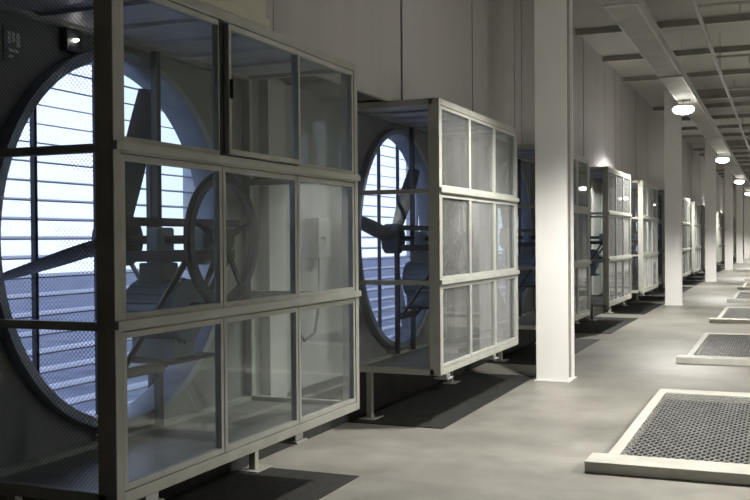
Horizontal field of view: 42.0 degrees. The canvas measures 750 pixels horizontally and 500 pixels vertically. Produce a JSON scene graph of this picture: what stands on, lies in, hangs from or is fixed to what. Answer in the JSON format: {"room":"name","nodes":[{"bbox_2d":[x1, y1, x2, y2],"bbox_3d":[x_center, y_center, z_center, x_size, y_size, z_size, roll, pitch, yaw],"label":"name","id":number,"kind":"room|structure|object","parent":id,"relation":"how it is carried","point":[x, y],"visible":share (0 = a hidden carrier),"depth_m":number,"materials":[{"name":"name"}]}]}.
{"room":"ventilation fan room","nodes":[
{"label":"ventilation fan room","id":0,"kind":"room"},
{"bbox_2d":[0,10,701,467],"bbox_3d":[14.401,-0.374,43.832,0.040,2.838,104.000,0,1,23],"label":"wall","id":1,"kind":"structure","parent":0,"point":[320,115],"depth_m":7.60,"materials":[{"name":"metal"}]},
{"bbox_2d":[2,26,22,63],"bbox_3d":[-1.806,-1.022,4.872,0.010,0.170,0.130,0,1,23],"label":"notice","id":2,"kind":"object","parent":1,"relation":"attached to","point":[4,27],"visible":0.79,"depth_m":4.87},
{"bbox_2d":[60,27,80,53],"bbox_3d":[-1.620,-1.122,5.232,0.078,0.120,0.120,0,1,23],"label":"lamp","id":3,"kind":"object","parent":1,"relation":"attached to","point":[64,29],"visible":0.84,"depth_m":5.20,"materials":[{"name":"metal"}]},
{"bbox_2d":[1,65,198,414],"bbox_3d":[-1.687,-0.057,5.773,0.135,2.300,2.300,0,1,23],"label":"louver","id":4,"kind":"object","parent":1,"relation":"attached to","point":[188,184],"visible":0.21,"depth_m":5.58,"materials":[{"name":"metal"}]},
{"bbox_2d":[259,79,286,396],"bbox_3d":[-0.760,-0.081,7.287,0.078,2.379,0.260,0,1,23],"label":"column","id":5,"kind":"structure","parent":1,"relation":"attached to","point":[271,91],"depth_m":7.21,"materials":[{"name":"metal"}]},
{"bbox_2d":[301,218,329,341],"bbox_3d":[-0.523,0.229,7.746,0.160,0.972,0.650,0,1,23],"label":"control box","id":6,"kind":"object","parent":1,"relation":"attached to","point":[317,229],"visible":0.84,"depth_m":7.86,"materials":[{"name":"metal"}]},
{"bbox_2d":[0,262,720,499],"bbox_3d":[14.438,0.817,43.833,0.019,0.419,104.000,0,1,23],"label":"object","id":7,"kind":"structure","parent":1,"relation":"attached to","point":[388,388],"depth_m":8.88,"materials":[{"name":"black rubber"}]},
{"bbox_2d":[361,145,417,338],"bbox_3d":[-0.006,-0.112,9.807,0.135,2.300,2.300,0,1,23],"label":"louver","id":8,"kind":"object","parent":1,"relation":"attached to","point":[381,308],"visible":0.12,"depth_m":9.96,"materials":[{"name":"metal"}]},
{"bbox_2d":[447,137,461,336],"bbox_3d":[0.921,-0.136,11.321,0.078,2.379,0.260,0,1,23],"label":"trim","id":9,"kind":"structure","parent":1,"relation":"attached to","point":[453,143],"depth_m":11.22,"materials":[{"name":"metal"}]},
{"bbox_2d":[496,173,507,305],"bbox_3d":[1.674,-0.168,13.840,0.135,2.300,2.300,0,1,23],"label":"louver","id":10,"kind":"object","parent":1,"relation":"attached to","point":[505,300],"visible":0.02,"depth_m":14.27,"materials":[{"name":"metal"}]},
{"bbox_2d":[590,179,593,294],"bbox_3d":[4.282,-0.247,19.388,0.078,2.379,0.260,0,1,23],"label":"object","id":11,"kind":"structure","parent":1,"relation":"attached to","point":[591,180],"depth_m":19.28,"materials":[{"name":"metal"}]},
{"bbox_2d":[248,254,749,499],"bbox_3d":[18.342,1.113,42.210,8.615,0.200,104.000,0,1,23],"label":"floor","id":12,"kind":"structure","parent":0,"point":[534,441],"depth_m":7.99,"materials":[{"name":"concrete"}]},
{"bbox_2d":[165,465,358,499],"bbox_3d":[-1.013,1.546,5.563,0.880,0.008,2.599,0,1,23],"label":"floor mat","id":13,"kind":"object","parent":12,"relation":"on","point":[270,483],"visible":1,"depth_m":6.33,"materials":[{"name":"black rubber"}]},
{"bbox_2d":[0,0,360,499],"bbox_3d":[-0.998,0.148,5.619,0.921,2.798,2.649,0,1,23],"label":"cage","id":14,"kind":"object","parent":13,"relation":"on","point":[138,463],"visible":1,"depth_m":5.00,"materials":[{"name":"paint"}]},
{"bbox_2d":[0,51,257,427],"bbox_3d":[-1.195,-0.059,5.568,0.840,2.240,2.160,0,1,23],"label":"exhaust fan","id":15,"kind":"object","parent":14,"relation":"in","point":[158,284],"visible":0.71,"depth_m":5.51,"materials":[{"name":"metal"}]},
{"bbox_2d":[199,0,269,28],"bbox_3d":[-1.337,-2.360,4.382,0.446,2.240,2.720,0,1,23],"label":"duct riser","id":16,"kind":"object","parent":14,"relation":"on","point":[253,11],"visible":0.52,"depth_m":5.34,"materials":[{"name":"beige metal"}]},
{"bbox_2d":[348,372,535,428],"bbox_3d":[0.812,1.486,9.943,0.880,0.008,3.350,0,1,23],"label":"floor mat","id":17,"kind":"object","parent":12,"relation":"on","point":[439,405],"visible":1,"depth_m":9.54,"materials":[{"name":"black rubber"}]},
{"bbox_2d":[357,97,519,419],"bbox_3d":[0.668,0.093,9.658,0.889,2.798,2.649,0,1,23],"label":"cage","id":18,"kind":"object","parent":17,"relation":"on","point":[441,119],"visible":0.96,"depth_m":8.69,"materials":[{"name":"paint"}]},
{"bbox_2d":[358,127,473,353],"bbox_3d":[0.486,-0.114,9.601,0.840,2.240,2.160,0,1,23],"label":"exhaust fan","id":19,"kind":"object","parent":18,"relation":"in","point":[451,237],"visible":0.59,"depth_m":9.49,"materials":[{"name":"metal"}]},
{"bbox_2d":[487,338,599,364],"bbox_3d":[2.492,1.430,13.977,0.880,0.008,3.350,0,1,23],"label":"floor mat","id":20,"kind":"object","parent":12,"relation":"on","point":[526,355],"visible":0.54,"depth_m":13.54,"materials":[{"name":"black rubber"}]},
{"bbox_2d":[485,144,590,361],"bbox_3d":[2.349,0.037,13.692,0.889,2.798,2.649,0,1,23],"label":"cage","id":21,"kind":"object","parent":20,"relation":"on","point":[525,152],"visible":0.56,"depth_m":13.02,"materials":[{"name":"metal"}]},
{"bbox_2d":[490,159,535,316],"bbox_3d":[2.167,-0.170,13.635,0.840,2.240,2.160,0,1,23],"label":"exhaust fan","id":22,"kind":"object","parent":21,"relation":"in","point":[527,279],"visible":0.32,"depth_m":13.59,"materials":[{"name":"metal"}]},
{"bbox_2d":[534,0,576,382],"bbox_3d":[2.027,-1.056,11.035,0.400,5.048,0.400,0,1,23],"label":"steel column","id":23,"kind":"structure","parent":12,"relation":"on","point":[553,19],"depth_m":10.88,"materials":[{"name":"white metal"}]},
{"bbox_2d":[574,317,637,333],"bbox_3d":[4.173,1.375,18.010,0.880,0.008,3.350,0,1,23],"label":"floor mat","id":24,"kind":"object","parent":12,"relation":"on","point":[603,325],"visible":0.77,"depth_m":17.80,"materials":[{"name":"black rubber"}]},
{"bbox_2d":[573,166,631,320],"bbox_3d":[4.029,-0.018,17.726,0.889,2.798,2.649,0,1,23],"label":"cage","id":25,"kind":"object","parent":24,"relation":"on","point":[605,173],"visible":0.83,"depth_m":17.14,"materials":[{"name":"metal"}]},
{"bbox_2d":[573,177,612,299],"bbox_3d":[3.847,-0.225,17.669,0.840,2.240,2.160,0,1,23],"label":"exhaust fan","id":26,"kind":"object","parent":25,"relation":"in","point":[595,253],"visible":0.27,"depth_m":17.59,"materials":[{"name":"metal"}]},
{"bbox_2d":[602,303,661,313],"bbox_3d":[5.853,1.319,22.044,0.880,0.008,3.350,0,1,23],"label":"floor mat","id":27,"kind":"object","parent":12,"relation":"on","point":[633,308],"visible":0.8,"depth_m":21.93,"materials":[{"name":"black rubber"}]},
{"bbox_2d":[601,180,658,312],"bbox_3d":[5.710,-0.074,21.759,0.889,2.798,2.649,0,1,23],"label":"cage","id":28,"kind":"object","parent":27,"relation":"on","point":[647,217],"visible":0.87,"depth_m":20.93,"materials":[{"name":"metal"}]},
{"bbox_2d":[609,189,637,287],"bbox_3d":[5.527,-0.281,21.702,0.840,2.240,2.160,0,1,23],"label":"exhaust fan","id":29,"kind":"object","parent":28,"relation":"in","point":[611,194],"visible":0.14,"depth_m":21.62,"materials":[{"name":"metal"}]},
{"bbox_2d":[632,294,664,301],"bbox_3d":[7.534,1.264,26.077,0.880,0.008,3.350,0,1,23],"label":"floor mat","id":30,"kind":"object","parent":12,"relation":"on","point":[652,297],"visible":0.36,"depth_m":25.56,"materials":[{"name":"black rubber"}]},
{"bbox_2d":[631,189,664,300],"bbox_3d":[7.390,-0.129,25.793,0.889,2.798,2.649,0,1,23],"label":"cage","id":31,"kind":"object","parent":30,"relation":"on","point":[661,280],"visible":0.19,"depth_m":24.48,"materials":[{"name":"metal"}]},
{"bbox_2d":[633,196,661,276],"bbox_3d":[7.208,-0.336,25.736,0.840,2.240,2.160,0,1,23],"label":"exhaust fan","id":32,"kind":"object","parent":31,"relation":"in","point":[636,204],"visible":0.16,"depth_m":25.55,"materials":[{"name":"metal"}]},
{"bbox_2d":[584,388,749,485],"bbox_3d":[3.440,1.453,7.722,2.900,0.078,3.500,0,1,23],"label":"floor grate","id":33,"kind":"object","parent":12,"relation":"on","point":[684,435],"depth_m":7.43,"materials":[{"name":"metal"}]},
{"bbox_2d":[654,287,691,291],"bbox_3d":[9.214,1.208,30.111,0.880,0.008,3.350,0,1,23],"label":"floor mat","id":34,"kind":"object","parent":12,"relation":"on","point":[662,289],"visible":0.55,"depth_m":29.88,"materials":[{"name":"black rubber"}]},
{"bbox_2d":[656,196,690,291],"bbox_3d":[9.071,-0.185,29.826,0.889,2.798,2.649,0,1,23],"label":"cage","id":35,"kind":"object","parent":34,"relation":"on","point":[686,223],"visible":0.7,"depth_m":29.62,"materials":[{"name":"metal"}]},
{"bbox_2d":[658,201,661,273],"bbox_3d":[8.889,-0.392,29.769,0.840,2.240,2.160,0,1,23],"label":"exhaust fan","id":36,"kind":"object","parent":35,"relation":"in","point":[659,210],"visible":0.06,"depth_m":30.03,"materials":[{"name":"metal"}]},
{"bbox_2d":[664,91,682,305],"bbox_3d":[7.068,-1.223,23.135,0.400,5.048,0.400,0,1,23],"label":"steel column","id":37,"kind":"structure","parent":12,"relation":"on","point":[672,121],"depth_m":22.98,"materials":[{"name":"white metal"}]},
{"bbox_2d":[682,281,702,284],"bbox_3d":[10.895,1.153,34.145,0.880,0.008,3.350,0,1,23],"label":"floor mat","id":38,"kind":"object","parent":12,"relation":"on","point":[683,282],"visible":0.56,"depth_m":34.34,"materials":[{"name":"black rubber"}]},
{"bbox_2d":[690,201,700,273],"bbox_3d":[10.751,-0.240,33.860,0.889,2.798,2.649,0,1,23],"label":"cage","id":39,"kind":"object","parent":38,"relation":"on","point":[695,209],"visible":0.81,"depth_m":33.10,"materials":[{"name":"metal"}]},
{"bbox_2d":[682,276,704,279],"bbox_3d":[12.575,1.097,38.178,0.880,0.008,3.350,0,1,23],"label":"floor mat","id":40,"kind":"object","parent":12,"relation":"on","point":[688,277],"visible":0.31,"depth_m":37.74,"materials":[{"name":"black rubber"}]},
{"bbox_2d":[684,205,704,279],"bbox_3d":[12.432,-0.296,37.893,0.889,2.798,2.649,0,1,23],"label":"cage","id":41,"kind":"object","parent":40,"relation":"on","point":[702,206],"visible":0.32,"depth_m":36.54,"materials":[{"name":"metal"}]},
{"bbox_2d":[691,273,716,275],"bbox_3d":[14.256,1.042,42.212,0.880,0.008,3.350,0,1,23],"label":"floor mat","id":42,"kind":"object","parent":12,"relation":"on","point":[696,274],"visible":0.46,"depth_m":41.68,"materials":[{"name":"black rubber"}]},
{"bbox_2d":[690,210,716,274],"bbox_3d":[14.112,-0.351,41.927,0.889,2.798,2.649,0,1,23],"label":"cage","id":43,"kind":"object","parent":42,"relation":"on","point":[690,210],"visible":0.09,"depth_m":40.86,"materials":[{"name":"metal"}]},
{"bbox_2d":[705,141,716,281],"bbox_3d":[12.110,-1.389,35.236,0.400,5.048,0.400,0,1,23],"label":"steel column","id":44,"kind":"structure","parent":12,"relation":"on","point":[710,153],"depth_m":35.07,"materials":[{"name":"white metal"}]},
{"bbox_2d":[676,333,749,365],"bbox_3d":[5.833,1.374,13.467,2.900,0.078,3.500,0,1,23],"label":"floor grate","id":45,"kind":"object","parent":12,"relation":"on","point":[733,349],"depth_m":13.23,"materials":[{"name":"paint"}]},
{"bbox_2d":[724,166,733,269],"bbox_3d":[17.151,-1.556,47.337,0.400,5.048,0.400,0,1,23],"label":"steel column","id":46,"kind":"structure","parent":12,"relation":"on","point":[728,175],"depth_m":47.17,"materials":[{"name":"white metal"}]},
{"bbox_2d":[709,307,749,323],"bbox_3d":[8.227,1.295,19.212,2.900,0.078,3.500,0,1,23],"label":"floor grate","id":47,"kind":"object","parent":12,"relation":"on","point":[729,315],"depth_m":18.83,"materials":[{"name":"paint"}]},
{"bbox_2d":[727,292,749,302],"bbox_3d":[10.620,1.216,24.957,2.900,0.078,3.500,0,1,23],"label":"floor grate","id":48,"kind":"object","parent":12,"relation":"on","point":[740,297],"depth_m":24.33,"materials":[{"name":"paint"}]},
{"bbox_2d":[736,184,742,262],"bbox_3d":[22.193,-1.722,59.438,0.400,5.048,0.400,0,1,23],"label":"steel column","id":49,"kind":"structure","parent":12,"relation":"on","point":[739,189],"depth_m":59.28,"materials":[{"name":"white metal"}]},
{"bbox_2d":[737,282,749,289],"bbox_3d":[13.014,1.137,30.702,2.900,0.078,3.500,0,1,23],"label":"floor grate","id":50,"kind":"object","parent":12,"relation":"on","point":[746,286],"depth_m":29.64,"materials":[{"name":"paint"}]},
{"bbox_2d":[744,190,749,258],"bbox_3d":[27.235,-1.889,71.538,0.400,5.048,0.400,0,1,23],"label":"steel column","id":51,"kind":"structure","parent":12,"relation":"on","point":[746,197],"depth_m":71.38,"materials":[{"name":"white metal"}]},
{"bbox_2d":[749,197,749,232],"bbox_3d":[32.276,-2.056,83.639,0.400,5.048,0.400,0,1,23],"label":"steel column","id":52,"kind":"structure","parent":12,"relation":"on","point":[749,197],"depth_m":83.53,"materials":[{"name":"white paint"}]},
{"bbox_3d":[17.617,0.931,50.279,0.880,0.008,3.350,0,1,23],"label":"floor mat","id":53,"kind":"object","parent":12,"relation":"on","visible":0},
{"bbox_2d":[721,213,724,261],"bbox_3d":[17.473,-0.462,49.994,0.889,2.798,2.649,0,1,23],"label":"cage","id":54,"kind":"object","parent":53,"relation":"on","point":[723,214],"visible":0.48,"depth_m":48.63,"materials":[{"name":"metal"}]},
{"bbox_3d":[15.937,0.986,46.245,0.880,0.008,3.350,0,1,23],"label":"floor mat","id":55,"kind":"object","parent":12,"relation":"on","visible":0},
{"bbox_2d":[701,211,721,271],"bbox_3d":[15.793,-0.407,45.960,0.889,2.798,2.649,0,1,23],"label":"cage","id":56,"kind":"object","parent":55,"relation":"on","point":[718,213],"visible":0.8,"depth_m":45.12,"materials":[{"name":"metal"}]},
{"bbox_3d":[20.978,0.820,58.346,0.880,0.008,3.350,0,1,23],"label":"floor mat","id":57,"kind":"object","parent":12,"relation":"on","visible":0},
{"bbox_2d":[721,217,733,262],"bbox_3d":[20.834,-0.573,58.061,0.889,2.798,2.649,0,1,23],"label":"cage","id":58,"kind":"object","parent":57,"relation":"on","point":[733,217],"visible":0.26,"depth_m":59.03,"materials":[{"name":"metal"}]},
{"bbox_3d":[22.659,0.764,62.380,0.880,0.008,3.350,0,1,23],"label":"floor mat","id":59,"kind":"object","parent":12,"relation":"on","visible":0},
{"bbox_2d":[724,218,735,261],"bbox_3d":[22.515,-0.629,62.095,0.889,2.798,2.649,0,1,23],"label":"cage","id":60,"kind":"object","parent":59,"relation":"on","point":[734,218],"visible":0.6,"depth_m":60.92,"materials":[{"name":"metal"}]},
{"bbox_3d":[27.700,0.598,74.480,0.880,0.008,3.350,0,1,23],"label":"floor mat","id":61,"kind":"object","parent":12,"relation":"on","visible":0},
{"bbox_2d":[733,221,743,257],"bbox_3d":[27.556,-0.795,74.195,0.889,2.798,2.649,0,1,23],"label":"cage","id":62,"kind":"object","parent":61,"relation":"on","point":[743,221],"visible":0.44,"depth_m":74.39,"materials":[{"name":"metal"}]},
{"bbox_2d":[265,0,743,220],"bbox_3d":[14.753,-2.904,43.650,0.038,2.237,103.992,0,1,23],"label":"wall","id":63,"kind":"structure","parent":0,"point":[477,56],"depth_m":11.20,"materials":[{"name":"paint"}]},
{"bbox_2d":[277,76,660,196],"bbox_3d":[14.540,-2.905,43.739,0.425,2.235,104.000,0,1,23],"label":"trim","id":64,"kind":"structure","parent":63,"relation":"attached to","point":[314,84],"depth_m":7.98,"materials":[{"name":"grey metal"}]},
{"bbox_2d":[339,84,620,180],"bbox_3d":[17.253,-1.878,49.611,0.040,0.045,91.100,0,1,23],"label":"trim","id":65,"kind":"structure","parent":63,"relation":"attached to","point":[361,89],"depth_m":8.28,"materials":[{"name":"paint"}]},
{"bbox_2d":[572,0,749,197],"bbox_3d":[18.301,-4.086,42.156,8.615,0.100,104.000,0,1,23],"label":"ceiling","id":66,"kind":"structure","parent":0,"point":[586,13],"depth_m":17.61,"materials":[{"name":"white paint"}]},
{"bbox_2d":[575,14,749,36],"bbox_3d":[7.063,-3.602,14.583,8.115,0.111,0.080,0,1,23],"label":"girder","id":67,"kind":"object","parent":66,"relation":"attached to","point":[743,17],"depth_m":15.49,"materials":[{"name":"metal"}]},
{"bbox_2d":[602,45,749,62],"bbox_3d":[8.071,-3.636,17.003,8.115,0.111,0.080,0,1,23],"label":"girder","id":68,"kind":"object","parent":66,"relation":"attached to","point":[744,48],"depth_m":17.93,"materials":[{"name":"metal"}]},
{"bbox_2d":[623,68,749,82],"bbox_3d":[9.079,-3.669,19.423,8.115,0.111,0.080,0,1,23],"label":"girder","id":69,"kind":"object","parent":66,"relation":"attached to","point":[735,71],"depth_m":20.37,"materials":[{"name":"metal"}]},
{"bbox_2d":[653,102,749,111],"bbox_3d":[11.096,-3.736,24.263,8.115,0.111,0.080,0,1,23],"label":"girder","id":70,"kind":"object","parent":66,"relation":"attached to","point":[737,104],"depth_m":25.16,"materials":[{"name":"metal"}]},
{"bbox_2d":[682,114,749,120],"bbox_3d":[12.104,-3.769,26.683,8.115,0.111,0.080,0,1,23],"label":"girder","id":71,"kind":"object","parent":66,"relation":"attached to","point":[715,117],"depth_m":27.58,"materials":[{"name":"metal"}]},
{"bbox_2d":[682,124,749,130],"bbox_3d":[13.113,-3.802,29.104,8.115,0.111,0.080,0,1,23],"label":"girder","id":72,"kind":"object","parent":66,"relation":"attached to","point":[735,125],"depth_m":30.05,"materials":[{"name":"metal"}]},
{"bbox_2d":[682,132,749,138],"bbox_3d":[14.121,-3.835,31.524,8.115,0.111,0.080,0,1,23],"label":"girder","id":73,"kind":"object","parent":66,"relation":"attached to","point":[747,133],"depth_m":32.53,"materials":[{"name":"metal"}]},
{"bbox_2d":[690,0,749,152],"bbox_3d":[17.882,-3.639,42.336,2.430,0.789,102.000,0,1,23],"label":"pipe","id":74,"kind":"object","parent":66,"relation":"hanging from","point":[695,5],"visible":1,"depth_m":14.93,"materials":[{"name":"grey metal"}]},
{"bbox_2d":[694,147,749,150],"bbox_3d":[16.138,-3.902,36.364,8.115,0.111,0.080,0,1,23],"label":"ceiling beam","id":75,"kind":"structure","parent":66,"relation":"attached to","point":[731,148],"depth_m":37.36,"materials":[{"name":"metal"}]},
{"bbox_2d":[696,87,749,100],"bbox_3d":[10.534,-3.640,21.658,7.150,0.239,0.160,0,1,23],"label":"girder","id":76,"kind":"object","parent":66,"relation":"attached to","point":[711,94],"visible":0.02,"depth_m":22.68,"materials":[{"name":"metal"}]},
{"bbox_2d":[699,152,749,156],"bbox_3d":[17.146,-3.935,38.784,8.115,0.111,0.080,0,1,23],"label":"ceiling beam","id":77,"kind":"structure","parent":66,"relation":"attached to","point":[734,153],"depth_m":39.75,"materials":[{"name":"metal"}]},
{"bbox_2d":[704,157,749,160],"bbox_3d":[18.154,-3.969,41.204,8.115,0.111,0.080,0,1,23],"label":"ceiling beam","id":78,"kind":"structure","parent":66,"relation":"attached to","point":[739,158],"depth_m":42.15,"materials":[{"name":"metal"}]},
{"bbox_2d":[716,161,749,164],"bbox_3d":[19.163,-4.002,43.624,8.115,0.111,0.080,0,1,23],"label":"ceiling beam","id":79,"kind":"structure","parent":66,"relation":"attached to","point":[739,162],"depth_m":44.64,"materials":[{"name":"metal"}]},
{"bbox_2d":[726,140,749,146],"bbox_3d":[15.575,-3.806,33.759,7.150,0.239,0.160,0,1,23],"label":"girder","id":80,"kind":"object","parent":66,"relation":"attached to","point":[734,143],"visible":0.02,"depth_m":34.83,"materials":[{"name":"metal"}]},
{"bbox_2d":[740,165,749,169],"bbox_3d":[20.617,-3.973,45.860,7.150,0.239,0.160,0,1,23],"label":"girder","id":81,"kind":"object","parent":66,"relation":"attached to","point":[744,167],"visible":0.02,"depth_m":47.01,"materials":[{"name":"metal"}]},
{"bbox_3d":[5.492,-3.473,9.558,7.150,0.239,0.160,0,1,23],"label":"girder","id":82,"kind":"object","parent":66,"relation":"attached to","visible":0},
{"bbox_2d":[599,0,749,191],"bbox_3d":[16.249,-3.472,43.290,0.400,0.680,102.500,0,1,23],"label":"cable tray","id":83,"kind":"object","parent":82,"relation":"hanging from","point":[633,17],"visible":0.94,"depth_m":14.52,"materials":[{"name":"metal"}]},
{"bbox_2d":[673,101,693,114],"bbox_3d":[5.801,-2.678,18.364,0.400,0.259,0.400,0,1,23],"label":"ceiling lamp","id":84,"kind":"object","parent":83,"relation":"hanging from","point":[681,109],"visible":1,"depth_m":18.23,"materials":[{"name":"metal"}]},
{"bbox_2d":[716,155,728,162],"bbox_3d":[10.842,-2.844,30.465,0.400,0.259,0.400,0,1,23],"label":"ceiling lamp","id":85,"kind":"object","parent":83,"relation":"hanging from","point":[722,159],"visible":1,"depth_m":30.33,"materials":[{"name":"glass"}]},
{"bbox_2d":[735,178,743,183],"bbox_3d":[15.884,-3.011,42.566,0.400,0.259,0.400,0,1,23],"label":"ceiling lamp","id":86,"kind":"object","parent":83,"relation":"hanging from","point":[738,181],"visible":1,"depth_m":42.46,"materials":[{"name":"glass"}]},
{"label":"outside","id":87,"kind":"structure","parent":0,"visible":0},
{"bbox_2d":[4,254,610,411],"bbox_3d":[-3.063,1.502,50.050,35.835,0.200,150.000,0,1,23],"label":"ground","id":88,"kind":"structure","parent":87,"point":[130,277],"depth_m":24.44,"materials":[{"name":"blue"}]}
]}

